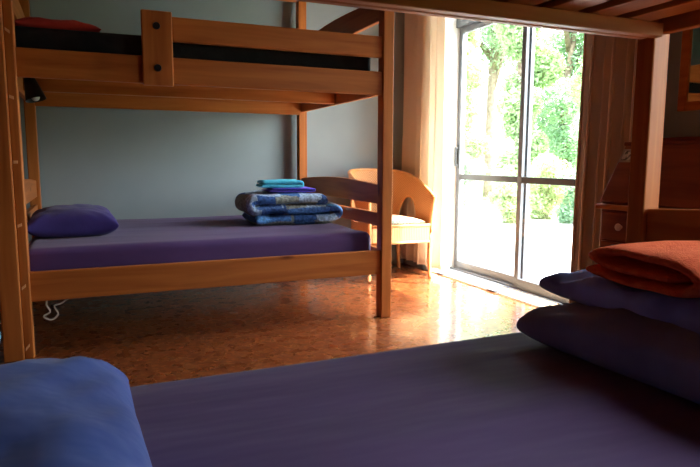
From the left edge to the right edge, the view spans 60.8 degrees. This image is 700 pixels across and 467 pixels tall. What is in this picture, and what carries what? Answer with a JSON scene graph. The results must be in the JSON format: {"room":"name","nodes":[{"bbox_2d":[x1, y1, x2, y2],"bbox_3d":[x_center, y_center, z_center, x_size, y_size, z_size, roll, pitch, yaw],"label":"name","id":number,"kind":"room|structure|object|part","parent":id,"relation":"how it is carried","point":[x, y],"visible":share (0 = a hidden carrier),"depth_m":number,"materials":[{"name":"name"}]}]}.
{"room":"hostel dormitory room","nodes":[
{"label":"hostel dormitory room","id":0,"kind":"room"},
{"bbox_2d":[19,0,404,263],"bbox_3d":[-1.613,-0.872,4.562,5.200,2.500,0.150,-3,8,-23],"label":"wall","id":1,"kind":"structure","parent":0,"point":[130,163],"depth_m":4.66,"materials":[{"name":"paint"}]},
{"bbox_2d":[0,263,536,386],"bbox_3d":[-0.351,0.835,1.389,4.870,0.100,7.320,-3,8,-23],"label":"floor","id":2,"kind":"structure","parent":0,"point":[164,336],"depth_m":3.48,"materials":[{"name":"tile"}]},
{"bbox_2d":[0,0,393,361],"bbox_3d":[-0.998,-0.715,3.797,2.052,2.380,1.637,-3,8,-23],"label":"bunk bed","id":3,"kind":"object","parent":2,"relation":"on","point":[175,63],"visible":0.94,"depth_m":3.20,"materials":[{"name":"brown wood"}]},
{"bbox_3d":[-1.542,-0.372,2.765,0.040,1.950,0.075,-3,8,-23],"label":"ladder rail","id":4,"kind":"part","parent":3,"relation":"part of","materials":[{"name":"brown wood"}]},
{"bbox_3d":[-1.905,-0.877,3.403,0.032,0.128,1.456,-3,8,-23],"label":"rail","id":5,"kind":"part","parent":3,"relation":"part of","materials":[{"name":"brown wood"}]},
{"bbox_3d":[-2.206,-0.759,4.125,0.068,2.380,0.072,-3,8,-23],"label":"post","id":6,"kind":"part","parent":3,"relation":"part of","materials":[{"name":"brown wood"}]},
{"bbox_2d":[24,78,45,102],"bbox_3d":[-1.792,-0.851,3.360,0.140,0.224,0.124,-3,8,-23],"label":"reading lamp","id":7,"kind":"object","parent":3,"relation":"attached to","point":[34,93],"visible":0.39,"depth_m":3.34,"materials":[{"name":"black metal"}]},
{"bbox_2d":[43,299,67,320],"bbox_3d":[-1.444,0.370,2.969,0.156,0.117,0.020,-4,8,-29],"label":"power cord","id":8,"kind":"object","parent":3,"relation":"hanging from","point":[63,301],"visible":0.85,"depth_m":2.95,"materials":[{"name":"grey plastic"}]},
{"bbox_2d":[14,17,100,31],"bbox_3d":[-1.569,-1.075,3.200,0.400,0.105,0.550,-3,8,-26],"label":"pillow","id":9,"kind":"object","parent":3,"relation":"on","point":[39,22],"visible":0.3,"depth_m":2.98,"materials":[{"name":"red fabric"}]},
{"bbox_2d":[27,204,118,237],"bbox_3d":[-1.625,-0.086,3.497,0.481,0.162,0.616,-3,8,-23],"label":"pillow","id":10,"kind":"object","parent":3,"relation":"on","point":[75,220],"visible":0.98,"depth_m":3.27,"materials":[{"name":"purple fabric"}]},
{"bbox_3d":[-1.008,-1.030,3.765,1.860,0.118,1.438,-3,8,-23],"label":"mattress","id":11,"kind":"part","parent":3,"relation":"part of","materials":[{"name":"black fabric"}]},
{"bbox_3d":[-0.693,-0.826,3.088,1.903,0.132,0.032,-3,8,-23],"label":"rail","id":12,"kind":"part","parent":3,"relation":"part of","materials":[{"name":"brown wood"}]},
{"bbox_3d":[-1.003,0.045,3.883,1.865,0.194,1.458,-3,8,-23],"label":"mattress","id":13,"kind":"part","parent":3,"relation":"part of","materials":[{"name":"purple fabric"}]},
{"bbox_3d":[-0.697,0.214,3.217,1.903,0.145,0.032,-3,8,-23],"label":"rail","id":14,"kind":"part","parent":3,"relation":"part of","materials":[{"name":"brown wood"}]},
{"bbox_3d":[-0.355,-1.045,3.208,1.168,0.120,0.032,-3,8,-23],"label":"guard rail","id":15,"kind":"part","parent":3,"relation":"part of","materials":[{"name":"brown wood"}]},
{"bbox_2d":[235,190,342,225],"bbox_3d":[-0.434,-0.187,4.153,0.690,0.223,0.538,-3,8,-23],"label":"duvet","id":16,"kind":"object","parent":3,"relation":"on","point":[259,207],"visible":0.98,"depth_m":3.93,"materials":[{"name":"blue fabric"}]},
{"bbox_2d":[262,186,315,191],"bbox_3d":[-0.422,-0.302,4.091,0.328,0.033,0.263,-2,7,-19],"label":"folded cloth","id":17,"kind":"object","parent":16,"relation":"on","point":[303,189],"visible":0.92,"depth_m":3.98,"materials":[{"name":"purple fabric"}]},
{"bbox_2d":[256,179,303,187],"bbox_3d":[-0.477,-0.338,4.061,0.297,0.059,0.222,-2,7,-17],"label":"folded towel","id":18,"kind":"object","parent":17,"relation":"on","point":[274,183],"visible":0.99,"depth_m":3.97,"materials":[{"name":"teal fabric"}]},
{"bbox_3d":[-0.396,-0.849,4.900,0.068,2.380,0.072,-3,8,-23],"label":"post","id":19,"kind":"part","parent":3,"relation":"part of","materials":[{"name":"brown wood"}]},
{"bbox_3d":[-0.095,-0.966,4.178,0.032,0.128,1.456,-3,8,-23],"label":"rail","id":20,"kind":"part","parent":3,"relation":"part of","materials":[{"name":"brown wood"}]},
{"bbox_3d":[0.208,-0.462,3.534,0.068,1.950,0.072,-3,8,-23],"label":"post","id":21,"kind":"part","parent":3,"relation":"part of","materials":[{"name":"brown wood"}]},
{"bbox_2d":[348,168,436,283],"bbox_3d":[0.290,-0.092,4.925,0.611,0.881,0.624,-3,8,-23],"label":"armchair","id":22,"kind":"object","parent":2,"relation":"on","point":[405,185],"visible":0.66,"depth_m":4.85,"materials":[{"name":"wood"}]},
{"bbox_3d":[0.146,0.056,4.572,0.035,0.669,0.069,2,7,18],"label":"leg","id":23,"kind":"part","parent":22,"relation":"part of","materials":[{"name":"wood"}]},
{"bbox_2d":[371,214,424,225],"bbox_3d":[0.296,-0.115,4.907,0.470,0.062,0.480,-3,8,-23],"label":"seat cushion","id":24,"kind":"object","parent":22,"relation":"on","point":[396,219],"visible":0.42,"depth_m":4.75,"materials":[{"name":"white fabric"}]},
{"bbox_3d":[0.427,0.147,5.267,0.032,0.324,0.072,3,8,22],"label":"leg","id":25,"kind":"part","parent":22,"relation":"part of","materials":[{"name":"wood"}]},
{"bbox_3d":[0.656,0.031,4.790,0.069,0.669,0.035,4,8,25],"label":"leg","id":26,"kind":"part","parent":22,"relation":"part of","materials":[{"name":"wood"}]},
{"bbox_2d":[130,0,699,466],"bbox_3d":[0.331,-0.337,0.777,2.059,2.380,1.600,-3,8,-23],"label":"bunk bed","id":27,"kind":"object","parent":2,"relation":"on","point":[513,399],"visible":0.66,"depth_m":1.09,"materials":[{"name":"brown wood"}]},
{"bbox_2d":[0,356,151,466],"bbox_3d":[-0.376,0.276,0.530,0.430,0.190,0.800,-3,8,-27],"label":"pillow","id":28,"kind":"object","parent":27,"relation":"on","point":[77,411],"visible":1,"depth_m":0.62,"materials":[{"name":"blue fabric"}]},
{"bbox_3d":[0.329,0.429,0.814,1.865,0.195,1.309,-3,8,-23],"label":"mattress","id":29,"kind":"part","parent":27,"relation":"part of","materials":[{"name":"purple fabric"}]},
{"bbox_3d":[0.026,-0.621,1.457,1.923,0.132,0.032,-3,8,-23],"label":"rail","id":30,"kind":"part","parent":27,"relation":"part of","materials":[{"name":"brown wood"}]},
{"bbox_2d":[516,302,699,403],"bbox_3d":[0.804,0.225,1.238,0.570,0.121,0.690,-3,8,-26],"label":"pillow","id":31,"kind":"object","parent":27,"relation":"on","point":[665,356],"visible":0.68,"depth_m":1.19,"materials":[{"name":"fabric"}]},
{"bbox_2d":[539,269,699,333],"bbox_3d":[0.851,0.138,1.297,0.563,0.099,0.688,-3,8,-23],"label":"pillow","id":32,"kind":"object","parent":31,"relation":"on","point":[584,287],"visible":0.52,"depth_m":1.29,"materials":[{"name":"purple fabric"}]},
{"bbox_2d":[586,240,699,297],"bbox_3d":[0.778,0.070,1.293,0.408,0.086,0.314,-2,7,-19],"label":"folded blanket","id":33,"kind":"object","parent":32,"relation":"on","point":[668,267],"visible":1,"depth_m":1.23,"materials":[{"name":"orange fabric"}]},
{"bbox_3d":[0.941,-0.256,1.895,0.068,1.950,0.064,-3,8,-23],"label":"post","id":34,"kind":"part","parent":27,"relation":"part of","materials":[{"name":"brown wood"}]},
{"bbox_3d":[1.244,-0.587,1.142,0.032,0.128,1.472,-3,8,-23],"label":"rail","id":35,"kind":"part","parent":27,"relation":"part of","materials":[{"name":"brown wood"}]},
{"bbox_2d":[596,136,699,247],"bbox_3d":[1.537,0.117,2.509,0.440,1.062,0.954,-3,8,-23],"label":"cabinet","id":36,"kind":"object","parent":2,"relation":"on","point":[680,161],"visible":0.27,"depth_m":2.60,"materials":[{"name":"brown wood"}]},
{"bbox_3d":[1.371,0.159,2.442,0.018,0.155,0.890,-3,8,-23],"label":"drawer","id":37,"kind":"part","parent":36,"relation":"part of","materials":[{"name":"brown wood"}]},
{"bbox_3d":[1.371,0.007,2.423,0.018,0.130,0.890,-3,8,-23],"label":"drawer","id":38,"kind":"part","parent":36,"relation":"part of","materials":[{"name":"brown wood"}]},
{"bbox_3d":[1.222,-0.029,2.710,0.034,0.034,0.034,-3,8,-23],"label":"knob","id":39,"kind":"part","parent":36,"relation":"part of","materials":[{"name":"beige wood"}]},
{"bbox_2d":[618,149,630,161],"bbox_3d":[1.309,-0.366,2.803,0.035,0.062,0.087,-3,8,-23],"label":"picture card","id":40,"kind":"object","parent":36,"relation":"attached to","point":[626,154],"visible":0.61,"depth_m":2.81,"materials":[{"name":"grey"}]},
{"bbox_2d":[621,151,630,159],"bbox_3d":[1.308,-0.366,2.802,0.024,0.044,0.063,-3,8,-23],"label":"picture","id":41,"kind":"object","parent":40,"relation":"attached to","point":[626,155],"depth_m":2.81},
{"bbox_3d":[1.438,-0.232,2.431,0.158,0.267,0.906,-3,8,-23],"label":"sloping lid","id":42,"kind":"part","parent":36,"relation":"part of","materials":[{"name":"brown wood"}]},
{"bbox_3d":[1.718,-0.407,2.522,0.025,0.024,0.930,-3,8,-23],"label":"rail","id":43,"kind":"part","parent":36,"relation":"part of","materials":[{"name":"brown wood"}]},
{"bbox_2d":[404,31,699,270],"bbox_3d":[2.070,-0.516,2.189,0.330,2.600,7.170,-3,8,-23],"label":"wall","id":44,"kind":"structure","parent":0,"point":[684,123],"depth_m":2.90,"materials":[{"name":"paint"}]},
{"bbox_2d":[431,18,466,269],"bbox_3d":[1.184,-0.757,4.232,0.330,2.348,1.850,-3,8,-23],"label":"trim","id":45,"kind":"structure","parent":44,"relation":"attached to","point":[452,33],"depth_m":5.07,"materials":[{"name":"white paint"}]},
{"bbox_2d":[456,19,479,27],"bbox_3d":[1.275,-1.753,4.147,0.080,0.290,1.790,-3,8,-23],"label":"window","id":46,"kind":"structure","parent":44,"relation":"in","point":[460,23],"depth_m":4.87,"materials":[{"name":"grey metal"}]},
{"bbox_2d":[427,269,555,307],"bbox_3d":[1.111,0.470,4.354,0.180,0.106,1.850,-3,8,-23],"label":"trim","id":47,"kind":"structure","parent":44,"relation":"attached to","point":[435,270],"depth_m":4.42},
{"bbox_2d":[454,22,535,283],"bbox_3d":[1.091,-0.660,4.686,0.062,2.014,0.910,-3,8,-23],"label":"door","id":48,"kind":"structure","parent":44,"relation":"in","point":[488,272],"depth_m":4.79,"materials":[{"name":"grey metal"}]},
{"bbox_3d":[0.907,-0.655,5.079,0.032,0.200,0.030,-3,8,-23],"label":"handle","id":49,"kind":"part","parent":48,"relation":"part of","materials":[{"name":"grey metal"}]},
{"bbox_3d":[1.105,-0.438,4.720,0.028,0.047,0.820,-3,8,-23],"label":"rail","id":50,"kind":"part","parent":48,"relation":"part of","materials":[{"name":"grey metal"}]},
{"bbox_2d":[446,266,568,303],"bbox_3d":[1.272,0.452,4.422,0.170,0.126,1.850,-3,8,-23],"label":"trim","id":51,"kind":"structure","parent":44,"relation":"attached to","point":[508,285],"depth_m":4.52,"materials":[{"name":"grey metal"}]},
{"bbox_2d":[513,26,575,301],"bbox_3d":[1.416,-0.560,3.891,0.030,2.014,0.940,-3,8,-23],"label":"door","id":52,"kind":"structure","parent":44,"relation":"in","point":[532,286],"depth_m":4.26,"materials":[{"name":"grey metal"}]},
{"bbox_3d":[1.415,-0.337,3.919,0.028,0.047,0.850,-3,8,-23],"label":"rail","id":53,"kind":"part","parent":52,"relation":"part of","materials":[{"name":"grey metal"}]},
{"bbox_2d":[677,27,699,111],"bbox_3d":[1.716,-0.814,2.530,0.024,0.535,0.680,-3,8,-23],"label":"wall mirror","id":54,"kind":"object","parent":44,"relation":"attached to","point":[689,76],"visible":0.82,"depth_m":2.80,"materials":[{"name":"brown wood"}]},
{"bbox_2d":[687,27,699,101],"bbox_3d":[1.720,-0.814,2.532,0.012,0.459,0.604,-3,8,-23],"label":"mirror glass","id":55,"kind":"object","parent":54,"relation":"attached to","point":[693,35],"depth_m":2.79,"materials":[{"name":"silver"}]},
{"bbox_3d":[1.003,-1.880,3.936,0.134,0.049,2.810,-3,8,-23],"label":"rail","id":56,"kind":"object","parent":44,"relation":"attached to","visible":0},
{"bbox_2d":[400,13,445,268],"bbox_3d":[0.598,-0.853,5.043,0.085,2.240,0.646,-3,8,-23],"label":"curtain","id":57,"kind":"object","parent":56,"relation":"hanging from","point":[424,35],"visible":0.72,"depth_m":4.96,"materials":[{"name":"beige fabric"}]},
{"bbox_2d":[569,33,637,302],"bbox_3d":[1.354,-0.608,3.119,0.110,2.250,0.441,-3,8,-23],"label":"curtain","id":58,"kind":"object","parent":56,"relation":"hanging from","point":[609,62],"visible":0.57,"depth_m":3.18,"materials":[{"name":"beige fabric"}]},
{"label":"outside","id":59,"kind":"structure","parent":0,"visible":0},
{"bbox_2d":[464,148,574,215],"bbox_3d":[15.607,-2.639,18.951,28.800,3.122,40.800,-3,8,-23],"label":"lawn","id":60,"kind":"structure","parent":59,"point":[476,189],"depth_m":20.52,"materials":[{"name":"green plant"}]},
{"bbox_2d":[464,29,492,173],"bbox_3d":[2.449,-3.494,13.900,1.647,5.742,1.515,-4,8,-32],"label":"tree","id":61,"kind":"object","parent":60,"relation":"on","point":[476,143],"visible":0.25,"depth_m":13.85,"materials":[{"name":"green plant"}]},
{"bbox_2d":[471,24,544,196],"bbox_3d":[4.067,-5.149,17.186,3.834,8.235,3.551,-3,8,-23],"label":"tree","id":62,"kind":"object","parent":60,"relation":"on","point":[496,58],"visible":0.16,"depth_m":17.56,"materials":[{"name":"green plant"}]},
{"bbox_2d":[492,23,568,185],"bbox_3d":[3.391,-3.031,11.330,1.473,5.462,1.255,-7,10,-44],"label":"tree","id":63,"kind":"object","parent":60,"relation":"on","point":[547,63],"visible":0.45,"depth_m":11.15,"materials":[{"name":"green plant"}]},
{"bbox_2d":[533,29,583,204],"bbox_3d":[5.199,-3.886,14.229,2.400,6.466,2.582,6,9,40],"label":"tree","id":64,"kind":"object","parent":60,"relation":"on","point":[556,126],"visible":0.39,"depth_m":14.07,"materials":[{"name":"green plant"}]},
{"bbox_2d":[566,60,582,106],"bbox_3d":[4.824,-2.823,10.674,1.744,5.220,1.516,-3,8,-23],"label":"tree","id":65,"kind":"object","parent":60,"relation":"on","point":[576,85],"visible":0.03,"depth_m":10.75,"materials":[{"name":"green plant"}]},
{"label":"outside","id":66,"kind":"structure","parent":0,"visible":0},
{"bbox_2d":[461,205,572,283],"bbox_3d":[3.223,0.357,5.832,4.530,0.180,16.000,-3,8,-23],"label":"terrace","id":67,"kind":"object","parent":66,"point":[487,242],"depth_m":7.00,"materials":[{"name":"concrete"}]},
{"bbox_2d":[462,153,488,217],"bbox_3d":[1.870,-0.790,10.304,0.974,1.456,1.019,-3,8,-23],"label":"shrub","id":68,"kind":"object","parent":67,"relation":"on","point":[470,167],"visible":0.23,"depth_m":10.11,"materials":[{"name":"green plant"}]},
{"bbox_2d":[487,164,531,223],"bbox_3d":[2.427,-0.510,9.333,0.718,1.139,0.736,-3,8,-23],"label":"shrub","id":69,"kind":"object","parent":67,"relation":"on","point":[504,195],"visible":0.79,"depth_m":9.14,"materials":[{"name":"green plant"}]},
{"bbox_2d":[528,153,571,218],"bbox_3d":[3.319,-0.663,9.860,0.838,1.323,0.814,-3,8,-23],"label":"shrub","id":70,"kind":"object","parent":67,"relation":"on","point":[541,205],"visible":0.69,"depth_m":9.75,"materials":[{"name":"green plant"}]},
{"bbox_2d":[554,167,575,223],"bbox_3d":[3.533,-0.508,9.181,0.886,1.182,0.788,-3,8,-23],"label":"shrub","id":71,"kind":"object","parent":67,"relation":"on","point":[565,212],"visible":0.34,"depth_m":9.17,"materials":[{"name":"green plant"}]}
]}

